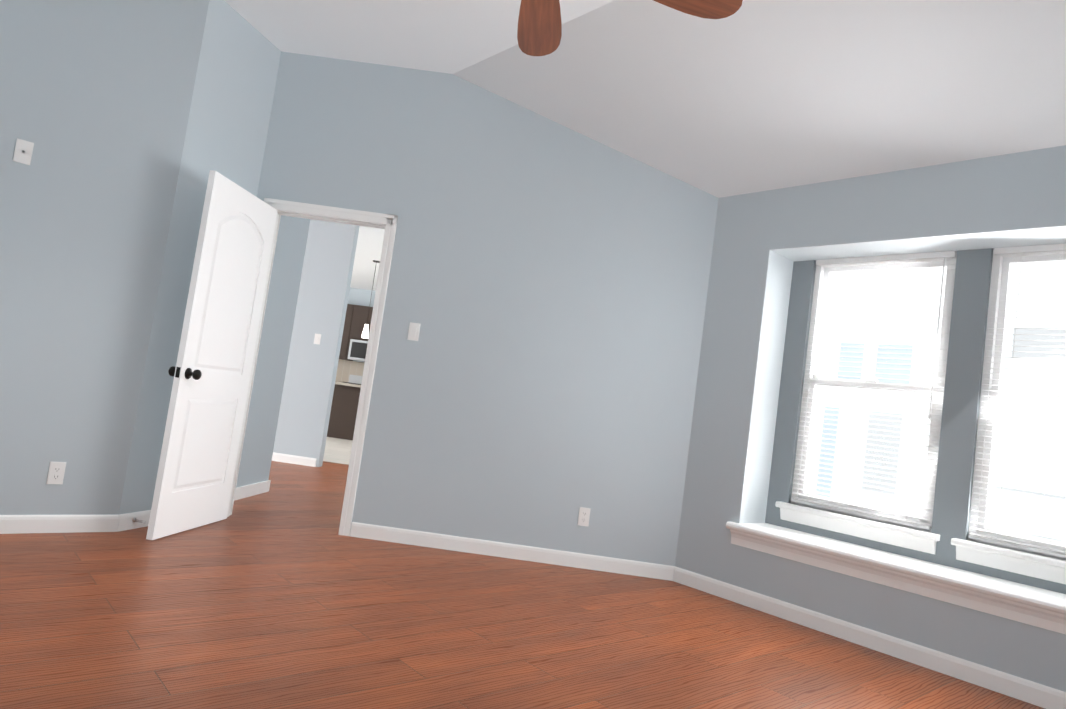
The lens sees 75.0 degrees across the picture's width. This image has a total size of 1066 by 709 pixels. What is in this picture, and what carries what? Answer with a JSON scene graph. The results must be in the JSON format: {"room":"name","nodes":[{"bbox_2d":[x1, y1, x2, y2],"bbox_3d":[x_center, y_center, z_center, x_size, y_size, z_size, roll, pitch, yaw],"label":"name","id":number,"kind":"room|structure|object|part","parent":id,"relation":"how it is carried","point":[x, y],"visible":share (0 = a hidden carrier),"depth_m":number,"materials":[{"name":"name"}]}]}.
{"room":"empty bedroom","nodes":[
{"label":"empty bedroom","id":0,"kind":"room"},
{"bbox_2d":[0,0,208,514],"bbox_3d":[-2.726,-0.775,3.371,1.725,3.250,0.120,11,-5,-41],"label":"wall","id":1,"kind":"structure","parent":0,"point":[95,100],"depth_m":3.63,"materials":[{"name":"grey paint"}]},
{"bbox_2d":[13,138,33,164],"bbox_3d":[-2.530,-1.006,3.450,0.052,0.115,0.052,7,-4,4],"label":"outlet","id":2,"kind":"object","parent":1,"relation":"attached to","point":[23,151],"visible":1,"depth_m":3.45,"materials":[{"name":"white plastic"}]},
{"bbox_2d":[46,462,65,483],"bbox_3d":[-2.459,0.612,3.586,0.070,0.115,0.009,11,-5,-41],"label":"electrical outlet","id":3,"kind":"object","parent":1,"relation":"attached to","point":[56,471],"visible":1,"depth_m":3.58,"materials":[{"name":"white plastic"}]},
{"bbox_2d":[119,0,280,513],"bbox_3d":[-2.012,-0.611,4.298,0.120,3.250,0.806,7,-4,14],"label":"wall","id":4,"kind":"structure","parent":0,"point":[232,101],"depth_m":4.06,"materials":[{"name":"grey paint"}]},
{"bbox_2d":[236,215,309,487],"bbox_3d":[-2.050,-0.428,5.152,0.120,3.000,1.190,7,-4,4],"label":"wall","id":5,"kind":"structure","parent":0,"point":[270,372],"depth_m":5.43,"materials":[{"name":"grey paint"}]},
{"bbox_2d":[234,480,270,500],"bbox_3d":[-2.186,1.022,5.111,0.034,0.090,1.084,7,-4,4],"label":"baseboard","id":6,"kind":"structure","parent":5,"relation":"attached to","point":[241,492],"depth_m":5.33,"materials":[{"name":"white wood"}]},
{"bbox_2d":[273,219,359,466],"bbox_3d":[-4.418,-0.555,7.860,4.630,3.000,0.120,7,-4,4],"label":"wall","id":7,"kind":"structure","parent":0,"point":[312,367],"depth_m":7.66,"materials":[{"name":"grey paint"}]},
{"bbox_2d":[272,452,316,466],"bbox_3d":[-4.632,0.876,7.691,4.600,0.090,0.014,7,-4,4],"label":"baseboard","id":8,"kind":"structure","parent":7,"relation":"attached to","point":[279,457],"depth_m":7.55,"materials":[{"name":"white wood"}]},
{"bbox_2d":[314,334,320,344],"bbox_3d":[-2.375,-0.171,7.650,0.070,0.115,0.014,7,-4,4],"label":"light switch","id":9,"kind":"object","parent":7,"relation":"attached to","point":[317,338],"visible":1,"depth_m":7.65,"materials":[{"name":"white plastic"}]},
{"bbox_2d":[323,437,352,464],"bbox_3d":[-2.685,1.592,12.607,10.000,0.100,8.900,7,-4,4],"label":"floor","id":10,"kind":"structure","parent":0,"point":[337,450],"depth_m":9.53,"materials":[{"name":"beige tile"}]},
{"bbox_2d":[327,385,360,439],"bbox_3d":[-3.370,0.958,11.986,4.560,0.880,0.912,7,-4,4],"label":"kitchen island","id":11,"kind":"object","parent":10,"relation":"on","point":[343,412],"depth_m":11.51,"materials":[{"name":"brown wood"}]},
{"bbox_2d":[335,381,360,388],"bbox_3d":[-3.536,0.474,12.040,4.200,0.040,1.040,7,-4,4],"label":"island countertop","id":12,"kind":"structure","parent":11,"relation":"on","point":[336,383],"depth_m":11.50,"materials":[{"name":"beige stone"}]},
{"bbox_2d":[343,374,362,384],"bbox_3d":[-3.705,1.007,14.829,0.760,1.100,0.682,7,-4,4],"label":"range","id":13,"kind":"object","parent":10,"relation":"on","point":[355,379],"visible":0.1,"depth_m":15.12,"materials":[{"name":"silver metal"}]},
{"bbox_2d":[347,288,375,362],"bbox_3d":[-2.338,0.259,15.216,10.000,3.000,0.118,7,-4,4],"label":"wall","id":14,"kind":"structure","parent":0,"point":[362,297],"depth_m":15.36,"materials":[{"name":"grey paint"}]},
{"bbox_2d":[339,304,354,359],"bbox_3d":[-4.132,-0.496,15.138,0.495,1.200,0.352,7,-4,4],"label":"upper cabinet","id":15,"kind":"object","parent":14,"relation":"attached to","point":[349,323],"depth_m":14.96,"materials":[{"name":"brown wood"}]},
{"bbox_2d":[335,359,363,381],"bbox_3d":[-3.624,0.428,15.205,6.500,0.480,0.015,7,-4,4],"label":"backsplash","id":16,"kind":"structure","parent":14,"relation":"attached to","point":[346,369],"depth_m":15.23,"materials":[{"name":"tile"}]},
{"bbox_2d":[351,305,372,340],"bbox_3d":[-3.470,-0.640,15.119,0.780,0.740,0.340,7,-4,4],"label":"upper cabinet","id":17,"kind":"object","parent":14,"relation":"attached to","point":[357,317],"depth_m":14.96,"materials":[{"name":"brown wood"}]},
{"bbox_2d":[347,339,367,361],"bbox_3d":[-3.552,-0.056,15.031,0.760,0.430,0.430,7,-4,4],"label":"microwave","id":18,"kind":"object","parent":17,"relation":"attached to","point":[357,350],"visible":0.57,"depth_m":14.85,"materials":[{"name":"silver metal"}]},
{"bbox_2d":[350,226,384,290],"bbox_3d":[-2.365,-1.623,11.052,10.000,0.120,12.470,7,-4,4],"label":"ceiling","id":19,"kind":"structure","parent":0,"point":[369,246],"depth_m":11.40,"materials":[{"name":"white paint"}]},
{"bbox_2d":[362,260,379,338],"bbox_3d":[-2.698,-0.914,11.551,0.118,1.300,0.118,8,-4,-8],"label":"pendant light","id":20,"kind":"object","parent":19,"relation":"hanging from","point":[365,333],"visible":0.5,"depth_m":11.45,"materials":[{"name":"white"}]},
{"bbox_2d":[257,51,718,565],"bbox_3d":[-0.390,-0.369,4.604,3.265,3.250,0.120,8,-4,1],"label":"wall","id":21,"kind":"structure","parent":0,"point":[534,385],"depth_m":4.54,"materials":[{"name":"grey paint"}]},
{"bbox_2d":[146,170,277,539],"bbox_3d":[-1.858,0.015,4.114,0.177,2.010,0.760,7,-4,6],"label":"door","id":22,"kind":"structure","parent":21,"relation":"in","point":[210,372],"depth_m":4.02,"materials":[{"name":"white wood"}]},
{"bbox_2d":[227,198,397,535],"bbox_3d":[-1.470,0.066,4.571,0.890,2.095,0.154,8,-4,1],"label":"door frame","id":23,"kind":"structure","parent":21,"relation":"attached to","point":[387,223],"depth_m":4.55,"materials":[{"name":"white wood"}]},
{"bbox_2d":[407,322,420,340],"bbox_3d":[-0.775,-0.149,4.520,0.070,0.115,0.014,8,-4,1],"label":"light switch","id":24,"kind":"object","parent":21,"relation":"attached to","point":[414,331],"visible":1,"depth_m":4.52,"materials":[{"name":"white plastic"}]},
{"bbox_2d":[0,510,1065,708],"bbox_3d":[-0.454,1.084,2.700,4.520,0.090,5.158,11,-5,-41],"label":"baseboard","id":25,"kind":"structure","parent":21,"relation":"attached to","point":[1030,692],"depth_m":3.77,"materials":[{"name":"white wood"}]},
{"bbox_2d":[132,518,145,523],"bbox_3d":[-2.188,0.927,3.865,0.074,0.023,0.024,7,-4,14],"label":"spring door stop","id":26,"kind":"object","parent":25,"relation":"attached to","point":[137,520],"visible":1,"depth_m":3.86,"materials":[{"name":"silver metal"}]},
{"bbox_2d":[578,507,590,526],"bbox_3d":[0.326,1.037,4.438,0.070,0.115,0.009,8,-4,1],"label":"electrical outlet","id":27,"kind":"object","parent":21,"relation":"attached to","point":[584,517],"visible":1,"depth_m":4.44,"materials":[{"name":"white plastic"}]},
{"bbox_2d":[0,461,1044,708],"bbox_3d":[-1.476,1.065,3.037,13.500,0.100,10.100,7,-4,4],"label":"floor","id":28,"kind":"structure","parent":0,"point":[280,593],"depth_m":2.90,"materials":[{"name":"brown wood"}]},
{"bbox_2d":[224,0,1065,197],"bbox_3d":[-0.040,-1.715,2.814,4.462,0.750,4.974,11,-5,-41],"label":"ceiling","id":29,"kind":"structure","parent":0,"point":[750,96],"depth_m":3.71,"materials":[{"name":"white paint"}]},
{"bbox_2d":[517,0,742,55],"bbox_3d":[0.037,-1.669,2.670,1.653,0.541,1.606,7,-4,4],"label":"ceiling fan","id":30,"kind":"object","parent":29,"relation":"hanging from","point":[539,30],"visible":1,"depth_m":3.09,"materials":[{"name":"brown wood"}]},
{"bbox_3d":[0.030,-1.513,3.137,0.208,0.048,0.654,8,-4,0],"label":"blade","id":31,"kind":"part","parent":30,"relation":"part of","materials":[{"name":"brown wood"}]},
{"bbox_3d":[0.538,-1.471,2.762,0.654,0.048,0.208,9,-4,-18],"label":"blade","id":32,"kind":"part","parent":30,"relation":"part of","materials":[{"name":"brown wood"}]},
{"bbox_2d":[675,145,1065,691],"bbox_3d":[2.210,0.212,3.544,0.420,2.650,3.203,11,-5,-42],"label":"wall","id":33,"kind":"structure","parent":0,"point":[770,248],"depth_m":3.88,"materials":[{"name":"grey paint"}]},
{"bbox_2d":[775,251,956,553],"bbox_3d":[1.937,0.226,4.015,0.181,1.625,0.890,11,-5,-42],"label":"window","id":34,"kind":"structure","parent":33,"relation":"in","point":[925,539],"depth_m":3.98,"materials":[{"name":"white plastic"}]},
{"bbox_2d":[726,522,1065,634],"bbox_3d":[1.985,1.123,3.458,0.354,0.125,2.140,11,-5,-42],"label":"sill","id":35,"kind":"structure","parent":33,"relation":"attached to","point":[1030,605],"depth_m":3.42,"materials":[{"name":"white wood"}]},
{"bbox_2d":[951,243,1065,583],"bbox_3d":[2.577,0.262,3.300,0.181,1.625,0.890,11,-5,-42],"label":"window","id":36,"kind":"structure","parent":33,"relation":"in","point":[1010,556],"depth_m":3.48,"materials":[{"name":"white plastic"}]},
{"label":"outside","id":37,"kind":"structure","parent":0,"visible":0},
{"bbox_2d":[805,261,1065,542],"bbox_3d":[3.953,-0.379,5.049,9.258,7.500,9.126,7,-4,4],"label":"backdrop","id":38,"kind":"structure","parent":37,"point":[929,322],"depth_m":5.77,"materials":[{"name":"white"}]}
]}

